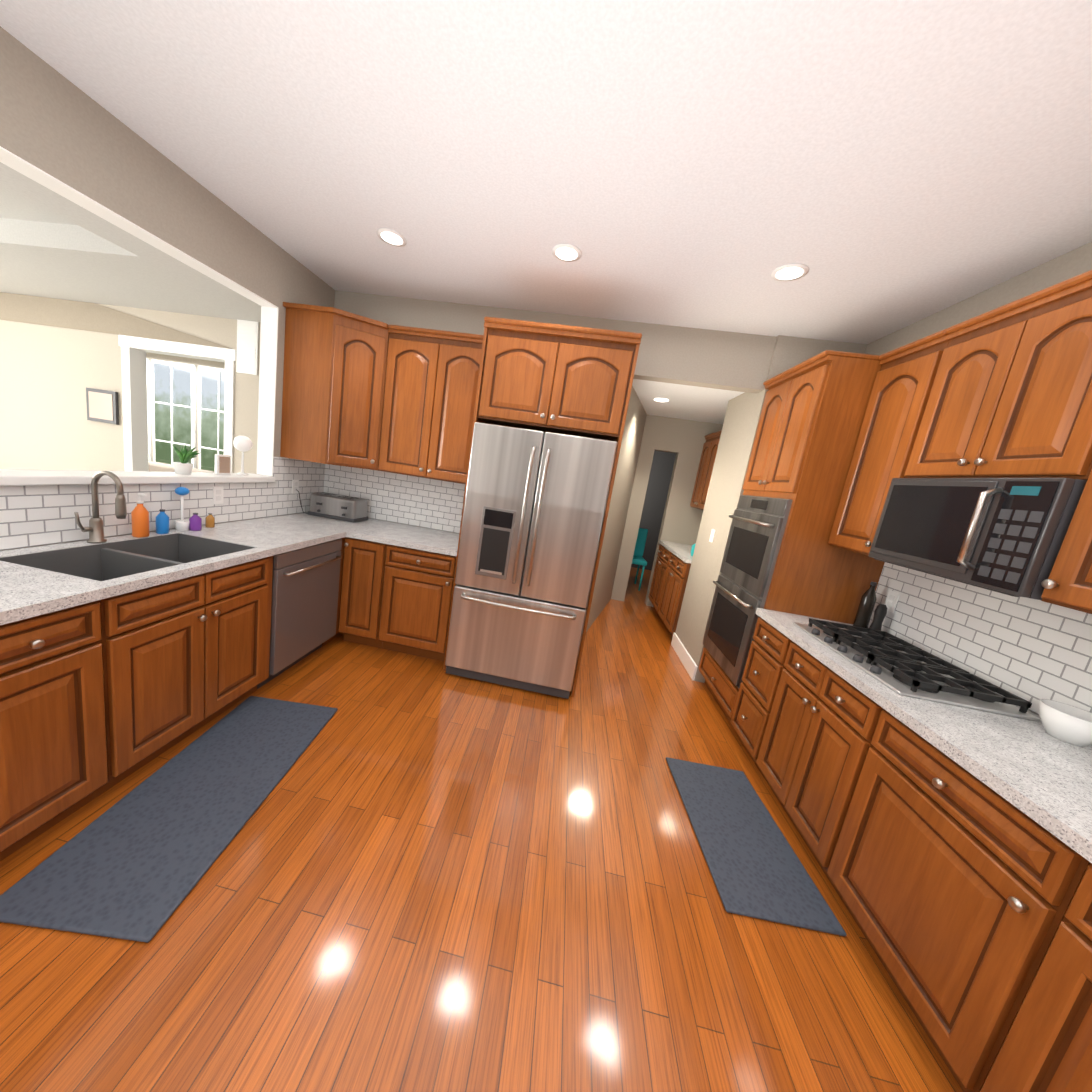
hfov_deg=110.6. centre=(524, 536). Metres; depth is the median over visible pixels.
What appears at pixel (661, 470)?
wall
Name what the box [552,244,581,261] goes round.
recessed light
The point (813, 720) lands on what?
base cabinet
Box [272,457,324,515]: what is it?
backsplash
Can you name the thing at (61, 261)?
ceiling soffit
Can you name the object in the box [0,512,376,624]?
countertop
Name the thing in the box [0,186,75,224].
ceiling
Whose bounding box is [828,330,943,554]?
upper cabinet
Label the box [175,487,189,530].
dish brush
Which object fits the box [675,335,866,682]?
wall
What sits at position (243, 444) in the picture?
globe lamp
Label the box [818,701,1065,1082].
base cabinet
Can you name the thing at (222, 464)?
framed picture
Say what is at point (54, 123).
wall
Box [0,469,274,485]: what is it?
sill ledge
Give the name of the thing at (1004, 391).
upper cabinet
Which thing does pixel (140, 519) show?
soap bottle
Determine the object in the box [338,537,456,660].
base cabinet
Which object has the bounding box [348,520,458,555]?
countertop
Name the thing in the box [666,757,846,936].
mat
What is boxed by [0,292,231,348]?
wall
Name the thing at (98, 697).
base cabinet
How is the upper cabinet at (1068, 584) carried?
attached to the wall at (1070, 264)
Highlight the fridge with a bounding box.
[445,422,616,698]
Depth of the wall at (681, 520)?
4.87 m
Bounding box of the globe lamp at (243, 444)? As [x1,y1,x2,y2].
[233,435,252,474]
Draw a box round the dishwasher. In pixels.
[257,538,341,688]
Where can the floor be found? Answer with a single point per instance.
(426, 875)
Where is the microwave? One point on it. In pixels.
(1006, 536)
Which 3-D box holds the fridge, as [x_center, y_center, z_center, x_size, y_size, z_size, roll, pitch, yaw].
[0.038,0.167,2.855,0.920,1.800,0.806,10,10,6]
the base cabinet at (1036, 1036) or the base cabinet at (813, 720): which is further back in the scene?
the base cabinet at (813, 720)
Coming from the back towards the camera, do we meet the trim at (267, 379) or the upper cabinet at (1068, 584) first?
the trim at (267, 379)
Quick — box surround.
[443,317,641,696]
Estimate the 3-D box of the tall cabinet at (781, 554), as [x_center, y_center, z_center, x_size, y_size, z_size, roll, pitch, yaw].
[1.848,0.141,2.646,0.669,2.452,0.716,10,10,6]
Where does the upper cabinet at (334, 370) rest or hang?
attached to the wall at (49, 375)
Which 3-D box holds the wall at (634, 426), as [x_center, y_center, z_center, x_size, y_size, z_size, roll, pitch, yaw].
[0.944,-0.256,4.133,0.115,2.460,1.885,12,10,22]
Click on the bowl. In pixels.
(1069, 724)
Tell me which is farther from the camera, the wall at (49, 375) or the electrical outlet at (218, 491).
the wall at (49, 375)
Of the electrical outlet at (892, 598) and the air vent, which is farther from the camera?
the air vent
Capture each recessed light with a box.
[377,228,406,246]
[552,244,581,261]
[654,398,667,401]
[771,264,808,280]
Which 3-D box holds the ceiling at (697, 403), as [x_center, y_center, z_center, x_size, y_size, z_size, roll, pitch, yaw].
[2.792,-1.529,5.634,3.700,0.060,5.580,10,10,6]
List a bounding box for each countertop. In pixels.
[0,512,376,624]
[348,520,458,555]
[756,608,1091,862]
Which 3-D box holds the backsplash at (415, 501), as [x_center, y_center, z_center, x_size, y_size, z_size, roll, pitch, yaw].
[-1.089,-0.338,3.355,1.498,0.451,0.007,10,10,6]
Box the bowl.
[1039,699,1091,746]
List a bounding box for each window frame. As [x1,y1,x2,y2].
[118,335,236,472]
[146,352,224,468]
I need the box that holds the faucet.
[74,471,126,542]
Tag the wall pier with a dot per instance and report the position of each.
(299, 283)
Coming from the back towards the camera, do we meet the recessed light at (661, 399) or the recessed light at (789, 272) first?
the recessed light at (661, 399)
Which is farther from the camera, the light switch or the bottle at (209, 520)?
the light switch
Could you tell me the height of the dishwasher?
0.870 m
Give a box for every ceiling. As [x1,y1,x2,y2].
[0,0,1091,343]
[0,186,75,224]
[632,379,744,423]
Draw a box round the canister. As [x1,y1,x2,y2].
[691,543,695,555]
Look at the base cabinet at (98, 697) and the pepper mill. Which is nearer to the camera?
the base cabinet at (98, 697)
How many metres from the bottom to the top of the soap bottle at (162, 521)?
0.130 m
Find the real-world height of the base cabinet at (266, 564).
0.872 m
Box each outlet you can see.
[213,486,223,503]
[292,480,298,493]
[884,590,899,612]
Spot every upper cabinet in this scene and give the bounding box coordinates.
[280,302,388,469]
[378,324,482,483]
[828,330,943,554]
[900,270,1091,478]
[1041,454,1091,613]
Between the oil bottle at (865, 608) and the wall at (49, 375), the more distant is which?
the wall at (49, 375)
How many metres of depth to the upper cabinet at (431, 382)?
2.85 m
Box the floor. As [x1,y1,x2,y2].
[0,567,962,1091]
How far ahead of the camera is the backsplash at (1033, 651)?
1.61 m
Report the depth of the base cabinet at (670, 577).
4.26 m
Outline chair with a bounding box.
[632,528,647,590]
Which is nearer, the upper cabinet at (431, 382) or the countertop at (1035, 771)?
the countertop at (1035, 771)
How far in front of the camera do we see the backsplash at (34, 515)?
1.84 m
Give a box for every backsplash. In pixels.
[0,482,272,549]
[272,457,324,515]
[324,464,464,532]
[868,562,1091,714]
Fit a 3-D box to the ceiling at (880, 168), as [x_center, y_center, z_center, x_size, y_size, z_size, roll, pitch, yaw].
[0.096,-1.328,0.205,4.390,0.060,5.820,10,10,6]
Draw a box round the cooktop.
[792,618,1040,720]
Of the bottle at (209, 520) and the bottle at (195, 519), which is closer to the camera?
the bottle at (195, 519)
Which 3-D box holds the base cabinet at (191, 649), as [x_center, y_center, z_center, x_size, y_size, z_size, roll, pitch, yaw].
[-1.847,0.640,1.853,0.635,0.660,0.758,10,10,6]
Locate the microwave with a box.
[868,478,1086,599]
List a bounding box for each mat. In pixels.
[0,696,337,942]
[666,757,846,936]
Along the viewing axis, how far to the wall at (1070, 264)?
1.87 m
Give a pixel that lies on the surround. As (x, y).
(561, 379)
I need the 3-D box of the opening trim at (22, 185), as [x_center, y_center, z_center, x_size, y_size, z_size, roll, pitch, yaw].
[-2.331,-1.447,0.446,0.460,0.140,5.700,10,10,6]
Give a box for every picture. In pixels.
[86,388,118,424]
[214,454,230,474]
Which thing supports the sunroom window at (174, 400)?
in the window frame at (185, 360)
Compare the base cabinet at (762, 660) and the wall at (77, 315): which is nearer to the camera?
the base cabinet at (762, 660)
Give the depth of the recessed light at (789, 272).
2.01 m
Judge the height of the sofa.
0.837 m
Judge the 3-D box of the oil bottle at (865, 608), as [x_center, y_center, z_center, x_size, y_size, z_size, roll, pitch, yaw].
[2.010,0.408,2.217,0.066,0.290,0.064,10,10,6]
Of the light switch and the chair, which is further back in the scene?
the chair
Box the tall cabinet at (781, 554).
[699,350,884,738]
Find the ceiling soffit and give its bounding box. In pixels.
[0,218,260,322]
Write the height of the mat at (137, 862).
0.016 m
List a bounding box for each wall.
[0,26,279,550]
[0,290,776,533]
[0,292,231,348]
[586,386,646,631]
[611,415,722,606]
[631,450,675,569]
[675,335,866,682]
[865,242,1091,715]
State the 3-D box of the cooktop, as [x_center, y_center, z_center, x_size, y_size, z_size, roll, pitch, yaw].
[1.711,0.562,1.760,0.480,0.056,0.720,10,10,6]
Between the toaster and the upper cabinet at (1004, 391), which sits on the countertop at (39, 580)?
the toaster
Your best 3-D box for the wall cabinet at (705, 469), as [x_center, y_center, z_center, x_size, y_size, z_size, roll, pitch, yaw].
[2.271,-0.701,4.186,0.381,0.900,1.190,10,10,6]
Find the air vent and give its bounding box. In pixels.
[236,319,258,374]
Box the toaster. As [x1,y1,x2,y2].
[308,492,367,521]
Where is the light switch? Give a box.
[709,529,714,541]
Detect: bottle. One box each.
[131,493,149,536]
[155,509,168,533]
[189,513,201,530]
[205,513,214,527]
[853,581,876,627]
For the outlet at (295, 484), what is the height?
0.114 m
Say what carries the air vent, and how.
in the wall at (49, 375)
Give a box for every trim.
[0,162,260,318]
[257,306,278,475]
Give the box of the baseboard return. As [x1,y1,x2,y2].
[671,633,697,679]
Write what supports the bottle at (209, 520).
on the countertop at (39, 580)
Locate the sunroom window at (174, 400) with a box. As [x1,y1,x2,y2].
[146,358,224,470]
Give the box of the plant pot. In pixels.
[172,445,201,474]
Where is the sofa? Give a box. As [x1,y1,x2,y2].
[148,461,213,472]
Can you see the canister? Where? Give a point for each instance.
(692, 549)
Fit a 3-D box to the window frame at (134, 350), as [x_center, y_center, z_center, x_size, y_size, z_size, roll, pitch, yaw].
[-3.287,-0.682,3.656,1.190,2.210,0.146,10,10,6]
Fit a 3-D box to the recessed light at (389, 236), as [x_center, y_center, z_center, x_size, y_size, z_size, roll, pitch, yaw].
[-0.788,-1.778,2.253,0.168,0.006,0.168,5,10,-21]
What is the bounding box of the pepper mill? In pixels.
[868,604,886,633]
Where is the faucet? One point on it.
(95, 529)
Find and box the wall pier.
[259,247,334,516]
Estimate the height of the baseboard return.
0.130 m
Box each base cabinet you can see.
[0,597,119,860]
[112,573,271,780]
[260,537,344,645]
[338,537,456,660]
[648,540,692,637]
[730,617,785,754]
[750,637,872,861]
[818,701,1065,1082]
[958,845,1091,1091]
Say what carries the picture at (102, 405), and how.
attached to the wall at (49, 375)
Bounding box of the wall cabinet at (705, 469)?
[690,430,721,509]

